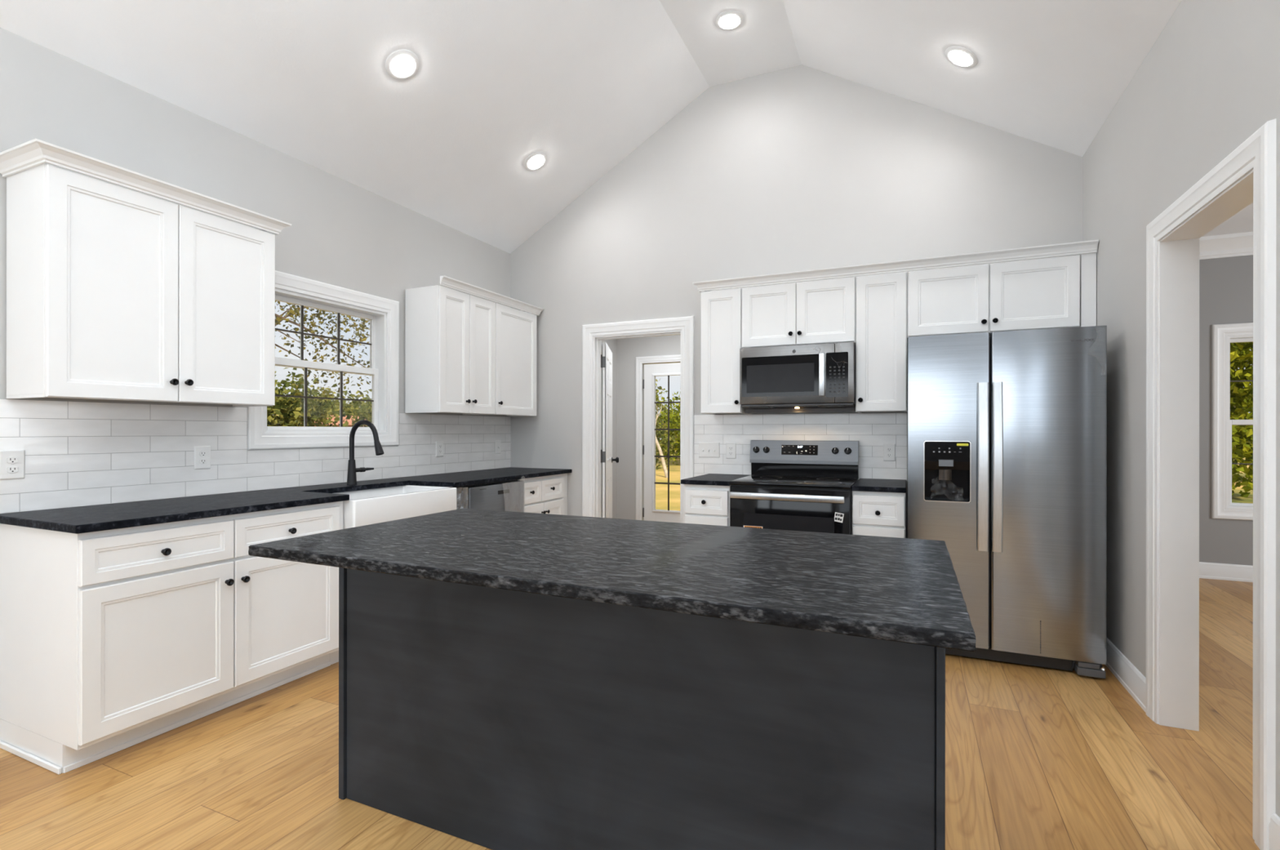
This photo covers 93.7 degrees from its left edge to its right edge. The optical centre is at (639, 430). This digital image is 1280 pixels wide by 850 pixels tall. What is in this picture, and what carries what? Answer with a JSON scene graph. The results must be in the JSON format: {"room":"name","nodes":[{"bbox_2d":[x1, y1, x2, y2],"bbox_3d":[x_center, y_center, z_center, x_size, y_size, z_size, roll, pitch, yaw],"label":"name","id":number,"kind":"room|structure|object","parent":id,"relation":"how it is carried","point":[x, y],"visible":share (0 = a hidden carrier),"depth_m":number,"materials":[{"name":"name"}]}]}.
{"room":"kitchen","nodes":[
{"label":"kitchen","id":0,"kind":"room"},
{"bbox_2d":[0,27,510,513],"bbox_3d":[-2.978,-0.184,1.615,0.120,2.858,8.500,0,0,24],"label":"wall","id":1,"kind":"structure","parent":0,"point":[341,233],"depth_m":3.25,"materials":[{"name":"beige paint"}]},
{"bbox_2d":[0,137,291,406],"bbox_3d":[-2.192,-0.602,2.747,0.378,0.948,1.006,0,0,24],"label":"upper cabinet","id":2,"kind":"object","parent":1,"relation":"attached to","point":[114,292],"visible":1,"depth_m":2.53,"materials":[{"name":"white paint"}]},
{"bbox_2d":[0,398,511,513],"bbox_3d":[-2.122,0.102,3.368,0.008,0.460,4.600,0,0,24],"label":"backsplash","id":3,"kind":"structure","parent":1,"relation":"attached to","point":[77,454],"depth_m":2.96,"materials":[{"name":"tile"}]},
{"bbox_2d":[0,449,25,479],"bbox_3d":[-2.535,0.138,2.425,0.010,0.118,0.078,0,0,24],"label":"outlet","id":4,"kind":"object","parent":3,"relation":"attached to","point":[12,462],"visible":1,"depth_m":2.42,"materials":[{"name":"white plastic"}]},
{"bbox_2d":[6,456,17,463],"bbox_3d":[-2.532,0.118,2.423,0.003,0.029,0.033,0,0,24],"label":"socket","id":5,"kind":"object","parent":4,"relation":"attached to","point":[10,460],"depth_m":2.42,"materials":[{"name":"white plastic"}]},
{"bbox_2d":[6,466,17,473],"bbox_3d":[-2.532,0.157,2.423,0.003,0.029,0.033,0,0,24],"label":"socket","id":6,"kind":"object","parent":4,"relation":"attached to","point":[10,469],"depth_m":2.42,"materials":[{"name":"white plastic"}]},
{"bbox_2d":[194,445,210,469],"bbox_3d":[-2.242,0.138,3.079,0.010,0.118,0.078,0,0,24],"label":"outlet","id":7,"kind":"object","parent":3,"relation":"attached to","point":[202,453],"visible":1,"depth_m":3.07,"materials":[{"name":"white plastic"}]},
{"bbox_2d":[199,450,206,456],"bbox_3d":[-2.239,0.118,3.078,0.003,0.029,0.033,0,0,24],"label":"socket","id":8,"kind":"object","parent":7,"relation":"attached to","point":[202,453],"depth_m":3.07,"materials":[{"name":"white plastic"}]},
{"bbox_2d":[199,458,206,464],"bbox_3d":[-2.239,0.157,3.078,0.003,0.029,0.033,0,0,24],"label":"socket","id":9,"kind":"object","parent":7,"relation":"attached to","point":[202,461],"depth_m":3.07,"materials":[{"name":"white plastic"}]},
{"bbox_2d":[435,440,443,456],"bbox_3d":[-1.544,0.141,4.635,0.010,0.118,0.078,0,0,24],"label":"outlet","id":10,"kind":"object","parent":3,"relation":"attached to","point":[439,444],"visible":1,"depth_m":4.63,"materials":[{"name":"white plastic"}]},
{"bbox_2d":[494,440,501,453],"bbox_3d":[-1.244,0.143,5.289,0.020,0.118,0.078,0,0,24],"label":"light switch","id":11,"kind":"object","parent":3,"relation":"attached to","point":[497,442],"visible":1,"depth_m":5.28,"materials":[{"name":"white plastic"}]},
{"bbox_2d":[246,270,399,449],"bbox_3d":[-1.931,-0.405,3.775,0.022,1.024,1.064,0,0,24],"label":"trim","id":12,"kind":"structure","parent":1,"relation":"attached to","point":[258,438],"depth_m":3.82,"materials":[{"name":"white paint"}]},
{"bbox_2d":[265,288,386,431],"bbox_3d":[-1.995,-0.405,3.804,0.117,0.836,0.876,0,0,24],"label":"window","id":13,"kind":"structure","parent":1,"relation":"in","point":[377,344],"depth_m":3.93,"materials":[{"name":"white paint"}]},
{"bbox_2d":[404,284,495,414],"bbox_3d":[-1.402,-0.572,4.530,0.349,0.890,0.624,0,0,24],"label":"upper cabinet","id":14,"kind":"object","parent":1,"relation":"attached to","point":[450,334],"visible":1,"depth_m":4.31,"materials":[{"name":"white paint"}]},
{"bbox_2d":[495,302,536,416],"bbox_3d":[-1.153,-0.572,5.084,0.349,0.890,0.587,0,0,24],"label":"upper cabinet","id":15,"kind":"object","parent":1,"relation":"attached to","point":[515,329],"visible":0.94,"depth_m":5.01,"materials":[{"name":"white paint"}]},
{"bbox_2d":[440,275,544,315],"bbox_3d":[-1.270,-1.048,4.817,0.365,0.060,1.255,0,0,24],"label":"crown molding","id":16,"kind":"structure","parent":15,"relation":"attached to","point":[445,281],"depth_m":4.64,"materials":[{"name":"white paint"}]},
{"bbox_2d":[0,0,1181,253],"bbox_3d":[-0.963,-2.186,0.710,4.533,1.286,8.735,0,0,24],"label":"ceiling","id":17,"kind":"structure","parent":0,"point":[583,84],"depth_m":3.52,"materials":[{"name":"paint"}]},
{"bbox_2d":[385,48,419,79],"bbox_3d":[-1.321,-2.033,3.341,0.165,0.096,0.188,0,0,24],"label":"recessed light","id":18,"kind":"object","parent":17,"relation":"in","point":[400,64],"visible":1,"depth_m":3.33,"materials":[{"name":"white paint"}]},
{"bbox_2d":[524,151,546,170],"bbox_3d":[-0.787,-2.032,4.533,0.165,0.096,0.188,0,0,24],"label":"recessed light","id":19,"kind":"object","parent":17,"relation":"in","point":[535,161],"visible":1,"depth_m":4.52,"materials":[{"name":"white paint"}]},
{"bbox_2d":[715,10,743,30],"bbox_3d":[0.586,-2.676,3.934,0.188,0.022,0.188,0,0,24],"label":"recessed light","id":20,"kind":"object","parent":17,"relation":"in","point":[728,20],"visible":1,"depth_m":3.92,"materials":[{"name":"white paint"}]},
{"bbox_2d":[944,45,977,67],"bbox_3d":[1.811,-2.106,3.386,0.164,0.098,0.188,0,0,24],"label":"recessed light","id":21,"kind":"object","parent":17,"relation":"in","point":[960,56],"visible":1,"depth_m":3.36,"materials":[{"name":"white paint"}]},
{"bbox_2d":[601,338,617,518],"bbox_3d":[-0.686,-0.003,6.470,0.100,2.500,2.005,0,0,24],"label":"wall","id":22,"kind":"structure","parent":0,"point":[612,344],"depth_m":7.19,"materials":[{"name":"beige paint"}]},
{"bbox_2d":[0,577,1259,849],"bbox_3d":[1.345,1.310,0.870,8.620,0.120,10.920,0,0,24],"label":"floor","id":23,"kind":"structure","parent":0,"point":[1037,757],"depth_m":2.16,"materials":[{"name":"brown wood"}]},
{"bbox_2d":[0,501,342,774],"bbox_3d":[-2.040,0.805,2.754,0.657,0.882,1.116,0,0,24],"label":"base cabinet","id":24,"kind":"object","parent":23,"relation":"on","point":[113,641],"visible":0.96,"depth_m":2.36,"materials":[{"name":"white paint"}]},
{"bbox_2d":[0,466,572,533],"bbox_3d":[-1.576,0.347,3.783,0.646,0.030,3.391,0,0,24],"label":"countertop","id":25,"kind":"structure","parent":24,"relation":"on","point":[90,518],"depth_m":2.74,"materials":[{"name":"black stone"}]},
{"bbox_2d":[346,419,384,484],"bbox_3d":[-1.655,0.133,3.722,0.290,0.399,0.172,0,0,24],"label":"kitchen faucet","id":26,"kind":"object","parent":25,"relation":"on","point":[352,469],"visible":1,"depth_m":3.70,"materials":[{"name":"black metal"}]},
{"bbox_2d":[335,484,456,528],"bbox_3d":[-1.536,0.491,3.578,0.455,0.256,0.787,0,0,24],"label":"sink","id":27,"kind":"object","parent":25,"relation":"in","point":[376,505],"visible":0.32,"depth_m":3.48,"materials":[{"name":"white ceramic"}]},
{"bbox_2d":[329,484,451,664],"bbox_3d":[-1.640,0.805,3.645,0.657,0.882,0.835,0,0,24],"label":"base cabinet","id":28,"kind":"object","parent":23,"relation":"on","point":[334,656],"visible":0.02,"depth_m":3.22,"materials":[{"name":"white paint"}]},
{"bbox_2d":[455,479,524,511],"bbox_3d":[-1.306,0.793,4.349,0.655,0.908,0.709,0,0,24],"label":"dishwasher","id":29,"kind":"object","parent":23,"relation":"on","point":[504,495],"visible":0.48,"depth_m":4.21,"materials":[{"name":"silver metal"}]},
{"bbox_2d":[517,473,567,515],"bbox_3d":[-1.030,0.806,5.006,0.657,0.882,0.706,0,0,24],"label":"base cabinet","id":30,"kind":"object","parent":23,"relation":"on","point":[548,494],"visible":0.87,"depth_m":4.89,"materials":[{"name":"white paint"}]},
{"bbox_2d":[338,567,945,849],"bbox_3d":[-0.065,0.807,1.926,1.836,0.883,0.585,0,0,24],"label":"kitchen island","id":31,"kind":"object","parent":23,"relation":"on","point":[493,718],"visible":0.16,"depth_m":1.60,"materials":[{"name":"grey wood"}]},
{"bbox_2d":[248,507,976,651],"bbox_3d":[-0.103,0.349,1.786,1.852,0.030,0.925,0,0,24],"label":"island countertop","id":32,"kind":"structure","parent":31,"relation":"on","point":[908,590],"depth_m":1.49,"materials":[{"name":"stone"}]},
{"bbox_2d":[684,484,729,526],"bbox_3d":[0.566,0.807,4.321,0.324,0.882,0.657,0,0,24],"label":"base cabinet","id":33,"kind":"object","parent":23,"relation":"on","point":[707,504],"visible":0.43,"depth_m":4.05,"materials":[{"name":"white paint"}]},
{"bbox_2d":[680,473,749,485],"bbox_3d":[0.563,0.350,4.323,0.342,0.030,0.641,0,0,24],"label":"countertop","id":34,"kind":"structure","parent":33,"relation":"on","point":[717,479],"depth_m":4.10,"materials":[{"name":"black stone"}]},
{"bbox_2d":[728,440,858,534],"bbox_3d":[1.052,0.660,4.063,0.759,1.178,0.710,0,0,24],"label":"electric range","id":35,"kind":"object","parent":23,"relation":"on","point":[809,501],"visible":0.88,"depth_m":3.90,"materials":[{"name":"black metal"}]},
{"bbox_2d":[728,475,858,489],"bbox_3d":[1.054,0.344,4.066,0.759,0.025,0.608,0,0,24],"label":"cooktop","id":36,"kind":"object","parent":35,"relation":"in","point":[751,482],"depth_m":3.91,"materials":[{"name":"black glass"}]},
{"bbox_2d":[835,513,843,520],"bbox_3d":[1.213,0.528,3.663,0.047,0.045,0.001,0,0,24],"label":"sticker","id":37,"kind":"object","parent":35,"relation":"attached to","point":[841,515],"depth_m":3.66,"materials":[{"name":"white paper"}]},
{"bbox_2d":[852,490,906,537],"bbox_3d":[1.552,0.809,3.878,0.300,0.882,0.657,0,0,24],"label":"base cabinet","id":38,"kind":"object","parent":23,"relation":"on","point":[875,513],"visible":0.41,"depth_m":3.61,"materials":[{"name":"white paint"}]},
{"bbox_2d":[851,478,906,493],"bbox_3d":[1.555,0.351,3.879,0.302,0.030,0.641,0,0,24],"label":"countertop","id":39,"kind":"structure","parent":38,"relation":"on","point":[862,484],"depth_m":3.68,"materials":[{"name":"black stone"}]},
{"bbox_2d":[907,325,1106,678],"bbox_3d":[2.066,0.363,3.506,0.914,1.775,0.840,0,0,24],"label":"refrigerator","id":40,"kind":"object","parent":23,"relation":"on","point":[1007,429],"visible":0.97,"depth_m":3.14,"materials":[{"name":"grey metal"}]},
{"bbox_2d":[988,325,1106,668],"bbox_3d":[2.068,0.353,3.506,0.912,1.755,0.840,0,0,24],"label":"door","id":41,"kind":"structure","parent":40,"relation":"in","point":[1047,388],"depth_m":3.09,"materials":[{"name":"silver metal"}]},
{"bbox_2d":[617,334,680,519],"bbox_3d":[0.706,-0.001,6.878,2.106,2.500,0.120,0,0,24],"label":"wall","id":42,"kind":"structure","parent":0,"point":[628,348],"depth_m":7.19,"materials":[{"name":"beige paint"}]},
{"bbox_2d":[635,354,680,519],"bbox_3d":[0.402,0.186,6.937,0.992,2.125,0.022,0,0,24],"label":"trim","id":43,"kind":"structure","parent":42,"relation":"attached to","point":[664,358],"depth_m":7.11,"materials":[{"name":"white paint"}]},
{"bbox_2d":[642,362,680,522],"bbox_3d":[0.401,0.226,6.947,0.806,2.021,0.102,0,0,24],"label":"door","id":44,"kind":"structure","parent":42,"relation":"in","point":[650,513],"depth_m":7.06,"materials":[{"name":"white paint"}]},
{"bbox_2d":[510,64,1082,537],"bbox_3d":[0.799,-0.719,4.642,4.533,3.936,0.115,0,0,24],"label":"wall","id":45,"kind":"structure","parent":0,"point":[801,167],"depth_m":4.53,"materials":[{"name":"beige paint"}]},
{"bbox_2d":[600,342,618,518],"bbox_3d":[-0.305,0.233,5.594,0.171,2.010,0.778,0,0,2],"label":"door","id":46,"kind":"structure","parent":45,"relation":"in","point":[606,460],"depth_m":5.37,"materials":[{"name":"white paint"}]},
{"bbox_2d":[582,315,694,523],"bbox_3d":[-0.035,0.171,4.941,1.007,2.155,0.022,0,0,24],"label":"trim","id":47,"kind":"structure","parent":45,"relation":"attached to","point":[686,324],"depth_m":4.92,"materials":[{"name":"white paint"}]},
{"bbox_2d":[700,288,751,414],"bbox_3d":[0.637,-0.570,4.450,0.304,0.890,0.349,0,0,24],"label":"upper cabinet","id":48,"kind":"object","parent":45,"relation":"attached to","point":[721,309],"visible":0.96,"depth_m":4.32,"materials":[{"name":"white paint"}]},
{"bbox_2d":[693,239,1098,292],"bbox_3d":[1.555,-1.045,4.033,2.407,0.060,0.370,0,0,24],"label":"crown molding","id":49,"kind":"structure","parent":48,"relation":"attached to","point":[1083,246],"depth_m":3.79,"materials":[{"name":"white paint"}]},
{"bbox_2d":[742,276,855,347],"bbox_3d":[1.125,-0.799,4.231,0.763,0.432,0.349,0,0,24],"label":"upper cabinet","id":50,"kind":"object","parent":45,"relation":"attached to","point":[820,311],"visible":0.91,"depth_m":4.09,"materials":[{"name":"white paint"}]},
{"bbox_2d":[739,342,855,413],"bbox_3d":[1.110,-0.352,4.194,0.754,0.449,0.424,0,0,24],"label":"microwave","id":51,"kind":"object","parent":50,"relation":"attached to","point":[814,378],"visible":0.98,"depth_m":4.04,"materials":[{"name":"grey metal"}]},
{"bbox_2d":[693,412,906,511],"bbox_3d":[1.128,0.213,4.427,1.534,0.674,0.008,0,0,24],"label":"backsplash","id":52,"kind":"structure","parent":45,"relation":"attached to","point":[872,431],"depth_m":4.38,"materials":[{"name":"tile"}]},
{"bbox_2d":[698,442,719,457],"bbox_3d":[0.536,0.151,4.677,0.170,0.118,0.020,0,0,24],"label":"light switch","id":53,"kind":"object","parent":52,"relation":"attached to","point":[705,449],"visible":1,"depth_m":4.68,"materials":[{"name":"white plastic"}]},
{"bbox_2d":[725,443,736,458],"bbox_3d":[0.698,0.155,4.610,0.078,0.118,0.010,0,0,24],"label":"outlet","id":54,"kind":"object","parent":52,"relation":"attached to","point":[731,448],"visible":1,"depth_m":4.61,"materials":[{"name":"white plastic"}]},
{"bbox_2d":[883,444,895,461],"bbox_3d":[1.723,0.150,4.150,0.078,0.118,0.010,0,0,24],"label":"outlet","id":55,"kind":"object","parent":52,"relation":"attached to","point":[889,450],"visible":1,"depth_m":4.15,"materials":[{"name":"white plastic"}]},
{"bbox_2d":[886,447,892,451],"bbox_3d":[1.722,0.131,4.148,0.033,0.029,0.003,0,0,24],"label":"socket","id":56,"kind":"object","parent":55,"relation":"attached to","point":[888,449],"depth_m":4.15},
{"bbox_2d":[886,453,892,457],"bbox_3d":[1.722,0.170,4.148,0.033,0.029,0.003,0,0,24],"label":"socket","id":57,"kind":"object","parent":55,"relation":"attached to","point":[888,455],"depth_m":4.15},
{"bbox_2d":[855,271,906,413],"bbox_3d":[1.615,-0.569,4.011,0.310,0.890,0.349,0,0,24],"label":"upper cabinet","id":58,"kind":"object","parent":45,"relation":"attached to","point":[881,300],"visible":1,"depth_m":3.88,"materials":[{"name":"white paint"}]},
{"bbox_2d":[906,253,1096,342],"bbox_3d":[2.206,-0.582,3.746,0.984,0.864,0.349,0,0,24],"label":"upper cabinet","id":59,"kind":"object","parent":45,"relation":"attached to","point":[1054,292],"visible":0.94,"depth_m":3.60,"materials":[{"name":"white paint"}]},
{"bbox_2d":[1082,0,1279,817],"bbox_3d":[1.483,-0.222,0.774,0.122,2.943,10.617,0,0,24],"label":"wall","id":60,"kind":"structure","parent":0,"point":[1210,79],"depth_m":2.73,"materials":[{"name":"beige paint"}]},
{"bbox_2d":[1105,637,1146,712],"bbox_3d":[2.485,1.183,3.184,0.018,0.135,1.165,0,0,24],"label":"baseboard","id":61,"kind":"structure","parent":60,"relation":"attached to","point":[1134,682],"depth_m":2.90,"materials":[{"name":"white paint"}]},
{"bbox_2d":[1158,169,1253,731],"bbox_3d":[2.110,0.217,2.174,0.130,2.066,0.797,0,0,24],"label":"trim","id":62,"kind":"structure","parent":60,"relation":"attached to","point":[1179,250],"depth_m":2.52,"materials":[{"name":"white paint"}]},
{"bbox_2d":[1146,118,1276,849],"bbox_3d":[2.045,0.170,2.204,0.022,2.160,0.985,0,0,24],"label":"trim","id":63,"kind":"structure","parent":60,"relation":"attached to","point":[1257,153],"depth_m":1.81,"materials":[{"name":"white paint"}]},
{"bbox_2d":[1268,813,1279,849],"bbox_3d":[0.545,1.181,-1.144,0.018,0.135,6.350,0,0,24],"label":"baseboard","id":64,"kind":"structure","parent":60,"relation":"attached to","point":[1274,824],"depth_m":1.73,"materials":[{"name":"white paint"}]},
{"bbox_2d":[1199,254,1253,565],"bbox_3d":[5.554,-0.236,4.832,3.985,2.980,0.120,0,0,24],"label":"wall","id":65,"kind":"structure","parent":0,"point":[1225,283],"depth_m":5.08,"materials":[{"name":"grey paint"}]},
{"bbox_2d":[1199,231,1253,259],"bbox_3d":[5.511,-1.541,4.734,3.985,0.170,0.095,0,0,24],"label":"trim","id":66,"kind":"structure","parent":65,"relation":"attached to","point":[1239,244],"depth_m":5.01,"materials":[{"name":"white paint"}]},
{"bbox_2d":[1199,561,1253,582],"bbox_3d":[5.524,1.187,4.769,3.985,0.135,0.018,0,0,24],"label":"baseboard","id":67,"kind":"structure","parent":65,"relation":"attached to","point":[1236,572],"depth_m":5.04,"materials":[{"name":"white paint"}]},
{"bbox_2d":[1211,322,1253,519],"bbox_3d":[5.315,-0.076,4.862,1.045,1.640,0.022,0,0,24],"label":"trim","id":68,"kind":"structure","parent":65,"relation":"attached to","point":[1220,332],"depth_m":5.05,"materials":[{"name":"white paint"}]},
{"bbox_2d":[1227,334,1253,508],"bbox_3d":[5.343,-0.076,4.926,0.853,1.448,0.117,0,0,24],"label":"window","id":69,"kind":"structure","parent":65,"relation":"in","point":[1243,338],"depth_m":5.04,"materials":[{"name":"white paint"}]},
{"bbox_2d":[1201,202,1253,236],"bbox_3d":[4.358,-1.687,2.017,4.105,0.120,6.237,0,0,24],"label":"ceiling","id":70,"kind":"structure","parent":0,"point":[1242,221],"depth_m":4.75,"materials":[{"name":"paint"}]},
{"label":"outside","id":71,"kind":"structure","parent":0,"visible":0},
{"bbox_2d":[655,447,1253,511],"bbox_3d":[11.091,1.710,32.841,180.000,0.200,140.000,0,0,24],"label":"ground","id":72,"kind":"structure","parent":71,"point":[661,490],"depth_m":17.19,"materials":[{"name":"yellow plant"}]},
{"bbox_2d":[266,367,355,426],"bbox_3d":[-18.316,-0.506,30.146,7.298,5.684,7.400,0,0,24],"label":"dense tree","id":73,"kind":"object","parent":72,"relation":"on","point":[290,413],"visible":0.37,"depth_m":29.58,"materials":[{"name":"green plant"}]},
{"bbox_2d":[275,300,372,408],"bbox_3d":[-6.112,-1.035,10.737,3.622,5.661,4.660,0,0,24],"label":"broadleaf tree","id":74,"kind":"object","parent":72,"relation":"on","point":[291,313],"visible":0.2,"depth_m":11.06,"materials":[{"name":"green plant"}]},
{"bbox_2d":[276,381,372,420],"bbox_3d":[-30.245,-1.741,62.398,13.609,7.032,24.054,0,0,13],"label":"dense tree","id":75,"kind":"object","parent":72,"relation":"on","point":[346,405],"visible":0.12,"depth_m":60.26,"materials":[{"name":"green plant"}]},
{"bbox_2d":[313,415,366,426],"bbox_3d":[-21.684,0.300,41.623,5.000,2.750,4.800,0,0,24],"label":"house","id":76,"kind":"structure","parent":72,"relation":"on","point":[349,420],"depth_m":40.81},
{"bbox_2d":[335,390,372,426],"bbox_3d":[-14.479,-1.207,39.079,7.564,6.709,8.952,0,0,24],"label":"dense tree","id":77,"kind":"object","parent":72,"relation":"on","point":[361,416],"visible":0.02,"depth_m":36.92,"materials":[{"name":"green plant"}]},
{"bbox_2d":[655,382,667,477],"bbox_3d":[0.270,-0.140,21.745,1.505,3.917,1.662,0,0,-10],"label":"bare tree","id":78,"kind":"object","parent":72,"relation":"on","point":[663,461],"visible":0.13,"depth_m":21.48,"materials":[{"name":"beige plant"}]},
{"bbox_2d":[655,378,680,469],"bbox_3d":[0.207,-0.466,25.978,3.306,5.151,3.607,0,0,-14],"label":"broadleaf tree","id":79,"kind":"object","parent":72,"relation":"on","point":[658,433],"visible":0.14,"depth_m":25.80,"materials":[{"name":"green plant"}]},
{"bbox_2d":[655,393,680,458],"bbox_3d":[2.061,-0.123,35.700,5.273,4.268,4.558,0,0,24],"label":"broadleaf tree","id":80,"kind":"object","parent":72,"relation":"on","point":[666,412],"visible":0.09,"depth_m":35.64,"materials":[{"name":"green plant"}]},
{"bbox_2d":[656,388,680,464],"bbox_3d":[2.629,0.189,31.163,4.866,4.880,4.892,0,0,-31],"label":"broadleaf tree","id":81,"kind":"object","parent":72,"relation":"on","point":[676,422],"visible":0.11,"depth_m":30.64,"materials":[{"name":"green plant"}]},
{"bbox_2d":[1230,342,1253,497],"bbox_3d":[14.615,-1.742,15.524,6.032,7.980,5.769,0,0,36],"label":"broadleaf tree","id":82,"kind":"object","parent":72,"relation":"on","point":[1240,397],"visible":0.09,"depth_m":14.59,"materials":[{"name":"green plant"}]},
{"bbox_2d":[1231,342,1253,482],"bbox_3d":[19.690,-1.859,20.916,6.650,9.160,7.602,0,0,-44],"label":"broadleaf tree","id":83,"kind":"object","parent":72,"relation":"on","point":[1241,477],"visible":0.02,"depth_m":19.40,"materials":[{"name":"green plant"}]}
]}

